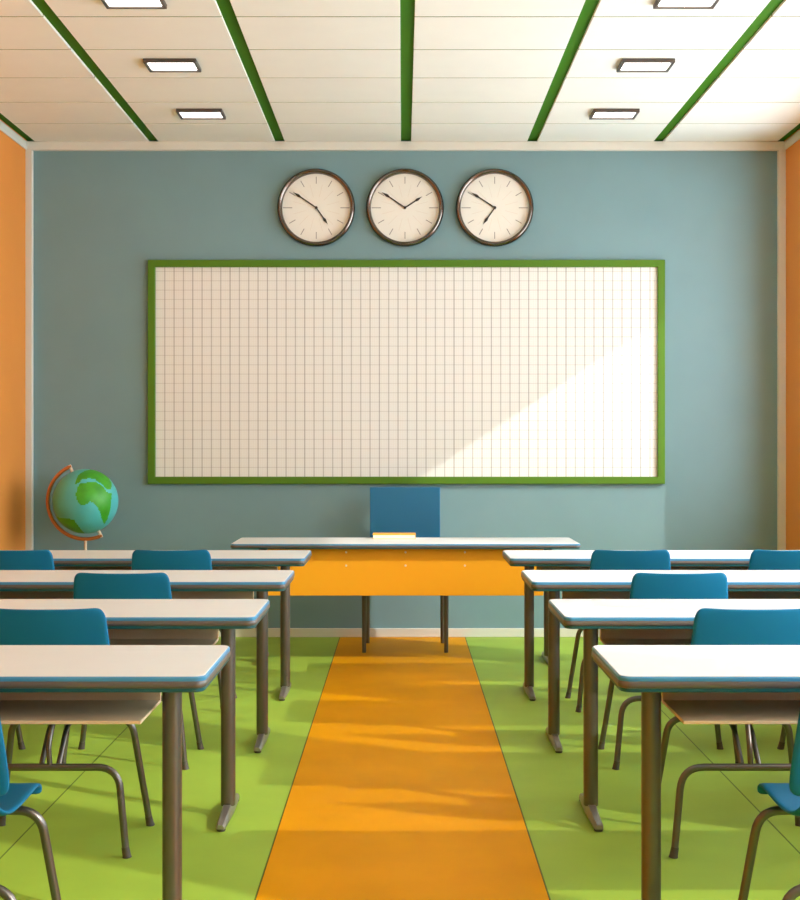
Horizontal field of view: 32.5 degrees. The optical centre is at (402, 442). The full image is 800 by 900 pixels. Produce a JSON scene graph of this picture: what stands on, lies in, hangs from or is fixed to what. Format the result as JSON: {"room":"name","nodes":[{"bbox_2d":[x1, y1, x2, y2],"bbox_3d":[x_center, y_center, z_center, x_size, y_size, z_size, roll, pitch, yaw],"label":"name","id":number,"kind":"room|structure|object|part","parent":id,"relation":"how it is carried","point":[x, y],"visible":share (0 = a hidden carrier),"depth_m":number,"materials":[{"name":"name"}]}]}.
{"room":"classroom","nodes":[
{"label":"classroom","id":0,"kind":"room"},
{"bbox_2d":[0,119,26,549],"bbox_3d":[-2.650,-0.417,3.640,0.120,3.711,11.680,0,0,0],"label":"wall","id":1,"kind":"structure","parent":0,"point":[12,155],"depth_m":9.12,"materials":[{"name":"orange paint"}]},
{"bbox_2d":[0,120,26,149],"bbox_3d":[-2.585,-2.042,3.618,0.010,0.059,11.635,0,0,0],"label":"trim","id":2,"kind":"structure","parent":1,"relation":"attached to","point":[4,128],"depth_m":9.11,"materials":[{"name":"white paint"}]},
{"bbox_2d":[0,637,799,899],"bbox_3d":[0.022,1.388,3.640,5.224,0.100,11.680,0,0,0],"label":"floor","id":3,"kind":"structure","parent":0,"point":[402,768],"depth_m":5.17,"materials":[{"name":"green"}]},
{"bbox_2d":[16,724,25,749],"bbox_3d":[-1.924,0.932,5.790,0.553,0.812,0.465,0,0,0],"label":"chair","id":4,"kind":"object","parent":3,"relation":"on","point":[21,746],"visible":0.27,"depth_m":5.99,"materials":[{"name":"brown metal"}]},
{"bbox_3d":[-1.924,1.129,5.980,0.538,0.382,0.074,0,0,0],"label":"leg","id":5,"kind":"part","parent":4,"relation":"part of","materials":[{"name":"brown metal"}]},
{"bbox_2d":[0,550,54,569],"bbox_3d":[-1.924,0.932,6.990,0.553,0.812,0.465,0,0,0],"label":"chair","id":6,"kind":"object","parent":3,"relation":"on","point":[9,559],"visible":0.09,"depth_m":6.78,"materials":[{"name":"blue plastic"}]},
{"bbox_2d":[0,719,60,899],"bbox_3d":[-1.143,0.932,3.390,0.553,0.812,0.465,0,0,0],"label":"chair","id":7,"kind":"object","parent":3,"relation":"on","point":[12,795],"visible":1,"depth_m":3.54,"materials":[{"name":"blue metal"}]},
{"bbox_3d":[-1.143,0.682,3.213,0.430,0.317,0.112,0,0,0],"label":"backrest","id":8,"kind":"part","parent":7,"relation":"part of","materials":[{"name":"blue plastic"}]},
{"bbox_3d":[-1.143,1.178,3.243,0.524,0.279,0.039,0,0,0],"label":"leg","id":9,"kind":"part","parent":7,"relation":"part of","materials":[{"name":"brown metal"}]},
{"bbox_3d":[-1.143,0.874,3.419,0.405,0.101,0.385,0,0,0],"label":"seat","id":10,"kind":"part","parent":7,"relation":"part of","materials":[{"name":"blue plastic"}]},
{"bbox_3d":[-1.143,1.129,3.580,0.538,0.382,0.074,0,0,0],"label":"leg","id":11,"kind":"part","parent":7,"relation":"part of","materials":[{"name":"brown metal"}]},
{"bbox_2d":[0,608,154,858],"bbox_3d":[-1.143,0.932,4.590,0.553,0.812,0.465,0,0,0],"label":"chair","id":12,"kind":"object","parent":3,"relation":"on","point":[88,626],"visible":0.31,"depth_m":4.39,"materials":[{"name":"blue plastic"}]},
{"bbox_3d":[-1.143,0.682,4.413,0.430,0.317,0.112,0,0,0],"label":"backrest","id":13,"kind":"part","parent":12,"relation":"part of","materials":[{"name":"blue plastic"}]},
{"bbox_3d":[-1.143,1.178,4.442,0.524,0.279,0.039,0,0,0],"label":"leg","id":14,"kind":"part","parent":12,"relation":"part of","materials":[{"name":"brown metal"}]},
{"bbox_3d":[-1.143,1.129,4.780,0.538,0.382,0.074,0,0,0],"label":"leg","id":15,"kind":"part","parent":12,"relation":"part of","materials":[{"name":"brown metal"}]},
{"bbox_2d":[46,464,117,549],"bbox_3d":[-2.090,0.739,9.060,0.425,1.197,0.425,0,0,40],"label":"globe","id":16,"kind":"object","parent":3,"relation":"on","point":[85,501],"visible":0.99,"depth_m":8.92,"materials":[{"name":"teal plastic"}]},
{"bbox_2d":[0,645,230,899],"bbox_3d":[-1.502,0.968,3.795,1.993,0.740,0.553,0,0,0],"label":"student desk","id":17,"kind":"object","parent":3,"relation":"on","point":[40,684],"visible":1,"depth_m":3.71,"materials":[{"name":"white laminate"}]},
{"bbox_2d":[0,692,160,723],"bbox_3d":[-1.502,0.683,3.701,1.652,0.087,0.302,0,0,0],"label":"shelf","id":18,"kind":"object","parent":17,"relation":"attached to","point":[15,707],"depth_m":3.73,"materials":[{"name":"beige wood"}]},
{"bbox_3d":[-1.502,0.620,3.795,1.993,0.018,0.553,0,0,0],"label":"edge moulding","id":19,"kind":"part","parent":17,"relation":"part of","materials":[{"name":"blue"}]},
{"bbox_3d":[-0.626,0.969,3.735,0.052,0.658,0.060,0,0,0],"label":"leg","id":20,"kind":"part","parent":17,"relation":"part of","materials":[{"name":"brown metal"}]},
{"bbox_2d":[62,573,203,769],"bbox_3d":[-1.143,0.932,5.790,0.553,0.812,0.465,0,0,0],"label":"chair","id":21,"kind":"object","parent":3,"relation":"on","point":[86,585],"visible":0.23,"depth_m":5.58,"materials":[{"name":"blue plastic"}]},
{"bbox_3d":[-1.143,0.682,5.613,0.430,0.317,0.112,0,0,0],"label":"backrest","id":22,"kind":"part","parent":21,"relation":"part of","materials":[{"name":"blue plastic"}]},
{"bbox_3d":[-1.143,1.178,5.643,0.524,0.279,0.039,0,0,0],"label":"leg","id":23,"kind":"part","parent":21,"relation":"part of","materials":[{"name":"brown metal"}]},
{"bbox_3d":[-1.143,1.129,5.980,0.538,0.382,0.074,0,0,0],"label":"leg","id":24,"kind":"part","parent":21,"relation":"part of","materials":[{"name":"brown metal"}]},
{"bbox_2d":[0,599,269,831],"bbox_3d":[-1.502,0.968,4.995,1.993,0.740,0.553,0,0,0],"label":"student desk","id":25,"kind":"object","parent":3,"relation":"on","point":[129,621],"visible":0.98,"depth_m":4.92,"materials":[{"name":"white laminate"}]},
{"bbox_2d":[108,629,218,644],"bbox_3d":[-1.502,0.683,4.901,1.652,0.087,0.302,0,0,0],"label":"shelf","id":26,"kind":"object","parent":25,"relation":"attached to","point":[116,636],"depth_m":5.04,"materials":[{"name":"brown wood"}]},
{"bbox_3d":[-1.502,0.620,4.995,1.993,0.018,0.553,0,0,0],"label":"edge moulding","id":27,"kind":"part","parent":25,"relation":"part of","materials":[{"name":"blue"}]},
{"bbox_3d":[-0.626,0.969,4.935,0.052,0.658,0.060,0,0,0],"label":"leg","id":28,"kind":"part","parent":25,"relation":"part of","materials":[{"name":"brown metal"}]},
{"bbox_2d":[0,570,294,752],"bbox_3d":[-1.502,0.968,6.195,1.993,0.740,0.553,0,0,0],"label":"student desk","id":29,"kind":"object","parent":3,"relation":"on","point":[14,584],"visible":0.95,"depth_m":6.11,"materials":[{"name":"white laminate"}]},
{"bbox_2d":[0,591,253,598],"bbox_3d":[-1.502,0.683,6.101,1.652,0.087,0.302,0,0,0],"label":"shelf","id":30,"kind":"object","parent":29,"relation":"attached to","point":[3,594],"depth_m":6.24,"materials":[{"name":"brown wood"}]},
{"bbox_3d":[-1.502,0.620,6.195,1.993,0.018,0.553,0,0,0],"label":"edge moulding","id":31,"kind":"part","parent":29,"relation":"part of","materials":[{"name":"blue"}]},
{"bbox_3d":[-0.626,0.969,6.135,0.052,0.658,0.060,0,0,0],"label":"leg","id":32,"kind":"part","parent":29,"relation":"part of","materials":[{"name":"brown metal"}]},
{"bbox_2d":[49,550,311,700],"bbox_3d":[-1.502,0.968,7.395,1.993,0.740,0.553,0,0,0],"label":"student desk","id":33,"kind":"object","parent":3,"relation":"on","point":[63,559],"visible":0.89,"depth_m":7.31,"materials":[{"name":"white laminate"}]},
{"bbox_2d":[54,566,277,569],"bbox_3d":[-1.502,0.683,7.301,1.652,0.087,0.302,0,0,0],"label":"shelf","id":34,"kind":"object","parent":33,"relation":"attached to","point":[56,567],"depth_m":7.44,"materials":[{"name":"brown wood"}]},
{"bbox_3d":[-1.502,0.620,7.395,1.993,0.018,0.553,0,0,0],"label":"edge moulding","id":35,"kind":"part","parent":33,"relation":"part of","materials":[{"name":"blue"}]},
{"bbox_3d":[-0.626,0.969,7.335,0.052,0.658,0.060,0,0,0],"label":"leg","id":36,"kind":"part","parent":33,"relation":"part of","materials":[{"name":"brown metal"}]},
{"bbox_2d":[131,550,236,708],"bbox_3d":[-1.143,0.932,6.990,0.553,0.812,0.465,0,0,0],"label":"chair","id":37,"kind":"object","parent":3,"relation":"on","point":[141,559],"visible":0.2,"depth_m":6.78,"materials":[{"name":"blue plastic"}]},
{"bbox_3d":[-1.143,0.682,6.813,0.430,0.317,0.112,0,0,0],"label":"backrest","id":38,"kind":"part","parent":37,"relation":"part of","materials":[{"name":"blue plastic"}]},
{"bbox_3d":[-1.143,1.178,6.843,0.524,0.279,0.039,0,0,0],"label":"leg","id":39,"kind":"part","parent":37,"relation":"part of","materials":[{"name":"brown metal"}]},
{"bbox_2d":[230,537,580,662],"bbox_3d":[0.018,0.968,8.420,2.083,0.740,0.563,0,0,0],"label":"desk","id":40,"kind":"object","parent":3,"relation":"on","point":[337,566],"visible":0.76,"depth_m":8.21,"materials":[{"name":"orange wood"}]},
{"bbox_2d":[373,533,415,538],"bbox_3d":[-0.052,0.583,8.625,0.268,0.031,0.130,0,0,0],"label":"book","id":41,"kind":"object","parent":40,"relation":"on","point":[375,535],"visible":1,"depth_m":8.56,"materials":[{"name":"beige paper"}]},
{"bbox_3d":[0.018,0.770,8.224,1.650,0.285,0.018,0,0,0],"label":"panel","id":42,"kind":"part","parent":40,"relation":"part of","materials":[{"name":"orange wood"}]},
{"bbox_3d":[0.018,0.614,8.420,2.083,0.013,0.563,0,0,0],"label":"edge moulding","id":43,"kind":"part","parent":40,"relation":"part of","materials":[{"name":"blue"}]},
{"bbox_3d":[0.890,0.963,8.400,0.052,0.670,0.060,0,0,0],"label":"leg","id":44,"kind":"part","parent":40,"relation":"part of","materials":[{"name":"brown metal"}]},
{"bbox_2d":[362,487,448,652],"bbox_3d":[0.017,0.817,8.983,0.556,1.044,0.453,0,0,0],"label":"chair","id":45,"kind":"object","parent":3,"relation":"on","point":[416,510],"visible":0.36,"depth_m":9.18,"materials":[{"name":"blue plastic"}]},
{"bbox_3d":[-0.245,1.118,8.781,0.032,0.441,0.049,0,0,0],"label":"leg","id":46,"kind":"part","parent":45,"relation":"part of","materials":[{"name":"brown metal"}]},
{"bbox_3d":[-0.233,1.118,9.178,0.032,0.441,0.049,0,0,0],"label":"leg","id":47,"kind":"part","parent":45,"relation":"part of","materials":[{"name":"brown metal"}]},
{"bbox_3d":[0.017,0.567,9.191,0.470,0.543,0.022,0,0,0],"label":"backrest","id":48,"kind":"part","parent":45,"relation":"part of","materials":[{"name":"blue plastic"}]},
{"bbox_3d":[0.267,1.118,9.178,0.032,0.441,0.049,0,0,0],"label":"leg","id":49,"kind":"part","parent":45,"relation":"part of","materials":[{"name":"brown metal"}]},
{"bbox_3d":[0.279,1.118,8.781,0.032,0.441,0.049,0,0,0],"label":"leg","id":50,"kind":"part","parent":45,"relation":"part of","materials":[{"name":"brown metal"}]},
{"bbox_2d":[565,550,670,712],"bbox_3d":[1.128,0.932,6.990,0.553,0.812,0.465,0,0,0],"label":"chair","id":51,"kind":"object","parent":3,"relation":"on","point":[600,559],"visible":0.15,"depth_m":6.78,"materials":[{"name":"blue plastic"}]},
{"bbox_3d":[1.128,1.129,7.180,0.538,0.382,0.074,0,0,0],"label":"leg","id":52,"kind":"part","parent":51,"relation":"part of","materials":[{"name":"brown metal"}]},
{"bbox_3d":[1.128,1.178,6.843,0.524,0.279,0.039,0,0,0],"label":"leg","id":53,"kind":"part","parent":51,"relation":"part of","materials":[{"name":"brown metal"}]},
{"bbox_3d":[1.128,0.682,6.813,0.430,0.317,0.112,0,0,0],"label":"backrest","id":54,"kind":"part","parent":51,"relation":"part of","materials":[{"name":"blue plastic"}]},
{"bbox_2d":[502,550,753,700],"bbox_3d":[1.552,0.968,7.395,1.993,0.740,0.553,0,0,0],"label":"student desk","id":55,"kind":"object","parent":3,"relation":"on","point":[542,559],"visible":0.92,"depth_m":7.31,"materials":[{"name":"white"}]},
{"bbox_3d":[0.676,0.969,7.335,0.052,0.658,0.060,0,0,0],"label":"leg","id":56,"kind":"part","parent":55,"relation":"part of","materials":[{"name":"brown metal"}]},
{"bbox_3d":[1.552,0.620,7.395,1.993,0.018,0.553,0,0,0],"label":"edge moulding","id":57,"kind":"part","parent":55,"relation":"part of","materials":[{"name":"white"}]},
{"bbox_2d":[536,566,748,569],"bbox_3d":[1.552,0.683,7.301,1.652,0.087,0.302,0,0,0],"label":"shelf","id":58,"kind":"object","parent":55,"relation":"attached to","point":[537,567],"depth_m":7.44,"materials":[{"name":"brown wood"}]},
{"bbox_2d":[521,570,799,752],"bbox_3d":[1.552,0.968,6.195,1.993,0.740,0.553,0,0,0],"label":"student desk","id":59,"kind":"object","parent":3,"relation":"on","point":[573,584],"visible":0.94,"depth_m":6.11,"materials":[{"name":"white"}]},
{"bbox_3d":[0.676,0.969,6.135,0.052,0.658,0.060,0,0,0],"label":"leg","id":60,"kind":"part","parent":59,"relation":"part of","materials":[{"name":"brown metal"}]},
{"bbox_3d":[1.552,0.620,6.195,1.993,0.018,0.553,0,0,0],"label":"edge moulding","id":61,"kind":"part","parent":59,"relation":"part of","materials":[{"name":"blue"}]},
{"bbox_2d":[562,591,799,598],"bbox_3d":[1.552,0.683,6.101,1.652,0.087,0.302,0,0,0],"label":"shelf","id":62,"kind":"object","parent":59,"relation":"attached to","point":[565,594],"depth_m":6.24,"materials":[{"name":"brown wood"}]},
{"bbox_2d":[598,573,737,769],"bbox_3d":[1.128,0.932,5.790,0.553,0.812,0.465,0,0,0],"label":"chair","id":63,"kind":"object","parent":3,"relation":"on","point":[643,585],"visible":0.19,"depth_m":5.58,"materials":[{"name":"blue plastic"}]},
{"bbox_3d":[1.128,1.129,5.980,0.538,0.382,0.074,0,0,0],"label":"leg","id":64,"kind":"part","parent":63,"relation":"part of","materials":[{"name":"brown metal"}]},
{"bbox_3d":[1.128,1.178,5.643,0.524,0.279,0.039,0,0,0],"label":"leg","id":65,"kind":"part","parent":63,"relation":"part of","materials":[{"name":"brown metal"}]},
{"bbox_3d":[1.128,0.682,5.613,0.430,0.317,0.112,0,0,0],"label":"backrest","id":66,"kind":"part","parent":63,"relation":"part of","materials":[{"name":"blue plastic"}]},
{"bbox_2d":[548,599,799,831],"bbox_3d":[1.552,0.968,4.995,1.993,0.740,0.553,0,0,0],"label":"student desk","id":67,"kind":"object","parent":3,"relation":"on","point":[619,621],"visible":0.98,"depth_m":4.91,"materials":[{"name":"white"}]},
{"bbox_3d":[0.676,0.969,4.935,0.052,0.658,0.060,0,0,0],"label":"leg","id":68,"kind":"part","parent":67,"relation":"part of","materials":[{"name":"brown metal"}]},
{"bbox_3d":[1.552,0.620,4.995,1.993,0.018,0.553,0,0,0],"label":"edge moulding","id":69,"kind":"part","parent":67,"relation":"part of","materials":[{"name":"blue"}]},
{"bbox_2d":[600,629,692,644],"bbox_3d":[1.552,0.683,4.901,1.652,0.087,0.302,0,0,0],"label":"shelf","id":70,"kind":"object","parent":67,"relation":"attached to","point":[607,636],"depth_m":5.04,"materials":[{"name":"brown wood"}]},
{"bbox_2d":[591,645,799,899],"bbox_3d":[1.552,0.968,3.795,1.993,0.740,0.553,0,0,0],"label":"student desk","id":71,"kind":"object","parent":3,"relation":"on","point":[699,684],"visible":1,"depth_m":3.71,"materials":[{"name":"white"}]},
{"bbox_3d":[0.676,0.969,3.735,0.052,0.658,0.060,0,0,0],"label":"leg","id":72,"kind":"part","parent":71,"relation":"part of","materials":[{"name":"brown metal"}]},
{"bbox_3d":[1.552,0.620,3.795,1.993,0.018,0.553,0,0,0],"label":"edge moulding","id":73,"kind":"part","parent":71,"relation":"part of","materials":[{"name":"blue"}]},
{"bbox_2d":[662,692,799,723],"bbox_3d":[1.552,0.683,3.701,1.652,0.087,0.302,0,0,0],"label":"shelf","id":74,"kind":"object","parent":71,"relation":"attached to","point":[689,707],"depth_m":3.73,"materials":[{"name":"beige wood"}]},
{"bbox_2d":[661,608,799,858],"bbox_3d":[1.128,0.932,4.590,0.553,0.812,0.465,0,0,0],"label":"chair","id":75,"kind":"object","parent":3,"relation":"on","point":[711,626],"visible":0.37,"depth_m":4.39,"materials":[{"name":"blue plastic"}]},
{"bbox_3d":[1.128,1.129,4.780,0.538,0.382,0.074,0,0,0],"label":"leg","id":76,"kind":"part","parent":75,"relation":"part of","materials":[{"name":"brown metal"}]},
{"bbox_3d":[1.128,1.178,4.442,0.524,0.279,0.039,0,0,0],"label":"leg","id":77,"kind":"part","parent":75,"relation":"part of","materials":[{"name":"brown metal"}]},
{"bbox_3d":[1.128,0.682,4.413,0.430,0.317,0.112,0,0,0],"label":"backrest","id":78,"kind":"part","parent":75,"relation":"part of","materials":[{"name":"blue plastic"}]},
{"bbox_2d":[738,711,799,899],"bbox_3d":[1.128,0.932,3.390,0.553,0.812,0.465,0,0,0],"label":"chair","id":79,"kind":"object","parent":3,"relation":"on","point":[786,796],"visible":1,"depth_m":3.51,"materials":[{"name":"blue plastic"}]},
{"bbox_3d":[1.128,1.129,3.580,0.538,0.382,0.074,0,0,0],"label":"leg","id":80,"kind":"part","parent":79,"relation":"part of","materials":[{"name":"brown metal"}]},
{"bbox_3d":[1.128,0.874,3.419,0.405,0.101,0.385,0,0,0],"label":"seat","id":81,"kind":"part","parent":79,"relation":"part of","materials":[{"name":"blue plastic"}]},
{"bbox_3d":[1.128,1.178,3.243,0.524,0.279,0.039,0,0,0],"label":"leg","id":82,"kind":"part","parent":79,"relation":"part of","materials":[{"name":"brown metal"}]},
{"bbox_3d":[1.128,0.682,3.213,0.430,0.317,0.112,0,0,0],"label":"backrest","id":83,"kind":"part","parent":79,"relation":"part of","materials":[{"name":"blue plastic"}]},
{"bbox_2d":[748,550,799,569],"bbox_3d":[1.914,0.932,6.990,0.553,0.812,0.465,0,0,0],"label":"chair","id":84,"kind":"object","parent":3,"relation":"on","point":[759,559],"visible":0.19,"depth_m":6.78,"materials":[{"name":"blue plastic"}]},
{"bbox_2d":[777,725,785,749],"bbox_3d":[1.914,0.932,5.790,0.553,0.812,0.465,0,0,0],"label":"chair","id":85,"kind":"object","parent":3,"relation":"on","point":[781,744],"visible":0.28,"depth_m":5.99,"materials":[{"name":"brown metal"}]},
{"bbox_3d":[1.914,1.129,5.980,0.538,0.382,0.074,0,0,0],"label":"leg","id":86,"kind":"part","parent":85,"relation":"part of","materials":[{"name":"brown metal"}]},
{"bbox_2d":[0,0,799,140],"bbox_3d":[0.187,-2.148,3.640,5.794,0.150,11.920,0,0,0],"label":"ceiling","id":87,"kind":"structure","parent":0,"point":[328,70],"depth_m":7.69,"materials":[{"name":"white"}]},
{"bbox_2d":[0,113,33,140],"bbox_3d":[-2.559,-2.091,3.640,0.062,0.011,11.680,0,0,0],"label":"trim","id":88,"kind":"structure","parent":87,"relation":"attached to","point":[3,118],"depth_m":9.11,"materials":[{"name":"green"}]},
{"bbox_2d":[32,0,157,140],"bbox_3d":[-1.713,-2.091,3.640,0.070,0.011,11.680,0,0,0],"label":"trim","id":89,"kind":"structure","parent":87,"relation":"attached to","point":[42,5],"depth_m":7.55,"materials":[{"name":"green"}]},
{"bbox_2d":[101,0,166,8],"bbox_3d":[-1.256,-2.062,6.395,0.286,0.022,0.205,0,0,0],"label":"recessed light","id":90,"kind":"object","parent":87,"relation":"in","point":[109,4],"visible":1,"depth_m":6.46,"materials":[{"name":"grey plastic"}]},
{"bbox_2d":[106,0,161,5],"bbox_3d":[-1.256,-2.067,6.395,0.252,0.011,0.171,0,0,0],"label":"diffuser","id":91,"kind":"object","parent":90,"relation":"attached to","point":[108,2],"depth_m":6.43,"materials":[{"name":"white plastic"}]},
{"bbox_2d":[143,58,200,71],"bbox_3d":[-1.256,-2.062,7.505,0.286,0.022,0.205,0,0,0],"label":"recessed light","id":92,"kind":"object","parent":87,"relation":"in","point":[152,64],"visible":1,"depth_m":7.48,"materials":[{"name":"grey plastic"}]},
{"bbox_2d":[148,63,196,69],"bbox_3d":[-1.256,-2.067,7.505,0.252,0.011,0.171,0,0,0],"label":"diffuser","id":93,"kind":"object","parent":92,"relation":"attached to","point":[151,66],"depth_m":7.52,"materials":[{"name":"white plastic"}]},
{"bbox_2d":[176,109,225,119],"bbox_3d":[-1.262,-2.062,8.615,0.286,0.022,0.205,0,0,0],"label":"recessed light","id":94,"kind":"object","parent":87,"relation":"in","point":[184,114],"visible":1,"depth_m":8.62,"materials":[{"name":"grey plastic"}]},
{"bbox_2d":[180,112,221,117],"bbox_3d":[-1.262,-2.067,8.615,0.252,0.011,0.171,0,0,0],"label":"diffuser","id":95,"kind":"object","parent":94,"relation":"attached to","point":[182,114],"depth_m":8.62,"materials":[{"name":"white plastic"}]},
{"bbox_2d":[216,0,283,140],"bbox_3d":[-0.845,-2.091,3.640,0.070,0.011,11.680,0,0,0],"label":"trim","id":96,"kind":"structure","parent":87,"relation":"attached to","point":[225,6],"depth_m":7.55,"materials":[{"name":"green"}]},
{"bbox_2d":[400,0,414,140],"bbox_3d":[0.024,-2.091,3.640,0.070,0.011,11.680,0,0,0],"label":"trim","id":97,"kind":"structure","parent":87,"relation":"attached to","point":[407,7],"depth_m":7.53,"materials":[{"name":"green"}]},
{"bbox_2d":[528,0,598,140],"bbox_3d":[0.893,-2.091,3.640,0.070,0.011,11.680,0,0,0],"label":"trim","id":98,"kind":"structure","parent":87,"relation":"attached to","point":[589,6],"depth_m":7.55,"materials":[{"name":"green"}]},
{"bbox_2d":[589,109,639,119],"bbox_3d":[1.327,-2.062,8.615,0.286,0.022,0.205,0,0,0],"label":"recessed light","id":99,"kind":"object","parent":87,"relation":"in","point":[596,114],"visible":1,"depth_m":8.62,"materials":[{"name":"grey"}]},
{"bbox_2d":[593,112,635,117],"bbox_3d":[1.327,-2.067,8.615,0.252,0.011,0.171,0,0,0],"label":"diffuser","id":100,"kind":"object","parent":99,"relation":"attached to","point":[595,114],"depth_m":8.62,"materials":[{"name":"white plastic"}]},
{"bbox_2d":[616,58,674,71],"bbox_3d":[1.327,-2.062,7.505,0.286,0.022,0.205,0,0,0],"label":"recessed light","id":101,"kind":"object","parent":87,"relation":"in","point":[626,64],"visible":1,"depth_m":7.48,"materials":[{"name":"grey plastic"}]},
{"bbox_2d":[621,63,669,69],"bbox_3d":[1.327,-2.067,7.505,0.252,0.011,0.171,0,0,0],"label":"diffuser","id":102,"kind":"object","parent":101,"relation":"attached to","point":[624,66],"depth_m":7.52,"materials":[{"name":"white plastic"}]},
{"bbox_2d":[653,0,718,8],"bbox_3d":[1.327,-2.062,6.395,0.286,0.022,0.205,0,0,0],"label":"recessed light","id":103,"kind":"object","parent":87,"relation":"in","point":[658,4],"visible":1,"depth_m":6.46,"materials":[{"name":"grey plastic"}]},
{"bbox_2d":[658,0,713,5],"bbox_3d":[1.327,-2.067,6.395,0.252,0.011,0.171,0,0,0],"label":"diffuser","id":104,"kind":"object","parent":103,"relation":"attached to","point":[660,2],"depth_m":6.43,"materials":[{"name":"white plastic"}]},
{"bbox_2d":[654,0,783,140],"bbox_3d":[1.761,-2.091,3.640,0.070,0.011,11.680,0,0,0],"label":"trim","id":105,"kind":"structure","parent":87,"relation":"attached to","point":[772,5],"depth_m":7.56,"materials":[{"name":"green"}]},
{"bbox_2d":[778,124,799,140],"bbox_3d":[2.606,-2.091,3.640,0.056,0.011,11.680,0,0,0],"label":"trim","id":106,"kind":"structure","parent":87,"relation":"attached to","point":[797,127],"depth_m":9.26,"materials":[{"name":"green"}]},
{"bbox_2d":[33,151,776,627],"bbox_3d":[0.187,-0.417,9.540,5.794,3.711,0.120,0,0,0],"label":"wall","id":107,"kind":"structure","parent":0,"point":[100,217],"depth_m":9.48,"materials":[{"name":"blue paint"}]},
{"bbox_2d":[25,150,33,549],"bbox_3d":[-2.567,-0.338,9.457,0.045,3.351,0.045,0,0,0],"label":"trim","id":108,"kind":"structure","parent":107,"relation":"attached to","point":[29,154],"depth_m":9.43,"materials":[{"name":"white paint"}]},
{"bbox_2d":[277,169,354,246],"bbox_3d":[-0.594,-1.620,9.456,0.536,0.536,0.048,0,0,0],"label":"wall clock","id":109,"kind":"object","parent":107,"relation":"attached to","point":[316,207],"visible":1,"depth_m":9.46,"materials":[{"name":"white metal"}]},
{"bbox_2d":[366,169,443,246],"bbox_3d":[0.017,-1.620,9.456,0.536,0.536,0.048,0,0,0],"label":"wall clock","id":110,"kind":"object","parent":107,"relation":"attached to","point":[405,207],"visible":1,"depth_m":9.46,"materials":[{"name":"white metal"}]},
{"bbox_2d":[27,141,784,150],"bbox_3d":[0.022,-2.042,9.457,5.224,0.059,0.045,0,0,0],"label":"trim","id":111,"kind":"structure","parent":107,"relation":"attached to","point":[31,145],"depth_m":9.43,"materials":[{"name":"white paint"}]},
{"bbox_2d":[148,260,664,483],"bbox_3d":[0.027,-0.489,9.463,3.558,1.542,0.034,0,0,0],"label":"board","id":112,"kind":"object","parent":107,"relation":"attached to","point":[260,371],"visible":1,"depth_m":9.47,"materials":[{"name":"white"}]},
{"bbox_2d":[219,628,599,636],"bbox_3d":[0.019,1.308,9.471,5.129,0.061,0.018,0,0,0],"label":"baseboard","id":113,"kind":"structure","parent":107,"relation":"attached to","point":[272,632],"depth_m":9.46,"materials":[{"name":"white paint"}]},
{"bbox_2d":[456,169,533,246],"bbox_3d":[0.635,-1.620,9.456,0.536,0.536,0.048,0,0,0],"label":"wall clock","id":114,"kind":"object","parent":107,"relation":"attached to","point":[495,207],"visible":1,"depth_m":9.46,"materials":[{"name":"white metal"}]},
{"bbox_2d":[777,150,785,549],"bbox_3d":[2.609,-0.338,9.457,0.050,3.351,0.045,0,0,0],"label":"trim","id":115,"kind":"structure","parent":107,"relation":"attached to","point":[781,154],"depth_m":9.43,"materials":[{"name":"white paint"}]},
{"bbox_2d":[784,129,799,549],"bbox_3d":[2.859,-0.417,3.640,0.450,3.711,11.680,0,0,0],"label":"wall","id":116,"kind":"structure","parent":0,"point":[793,152],"depth_m":9.28,"materials":[{"name":"orange paint"}]},
{"bbox_2d":[785,130,799,149],"bbox_3d":[2.629,-2.042,3.618,0.010,0.059,11.635,0,0,0],"label":"trim","id":117,"kind":"structure","parent":116,"relation":"attached to","point":[795,137],"depth_m":9.24,"materials":[{"name":"white paint"}]}
]}

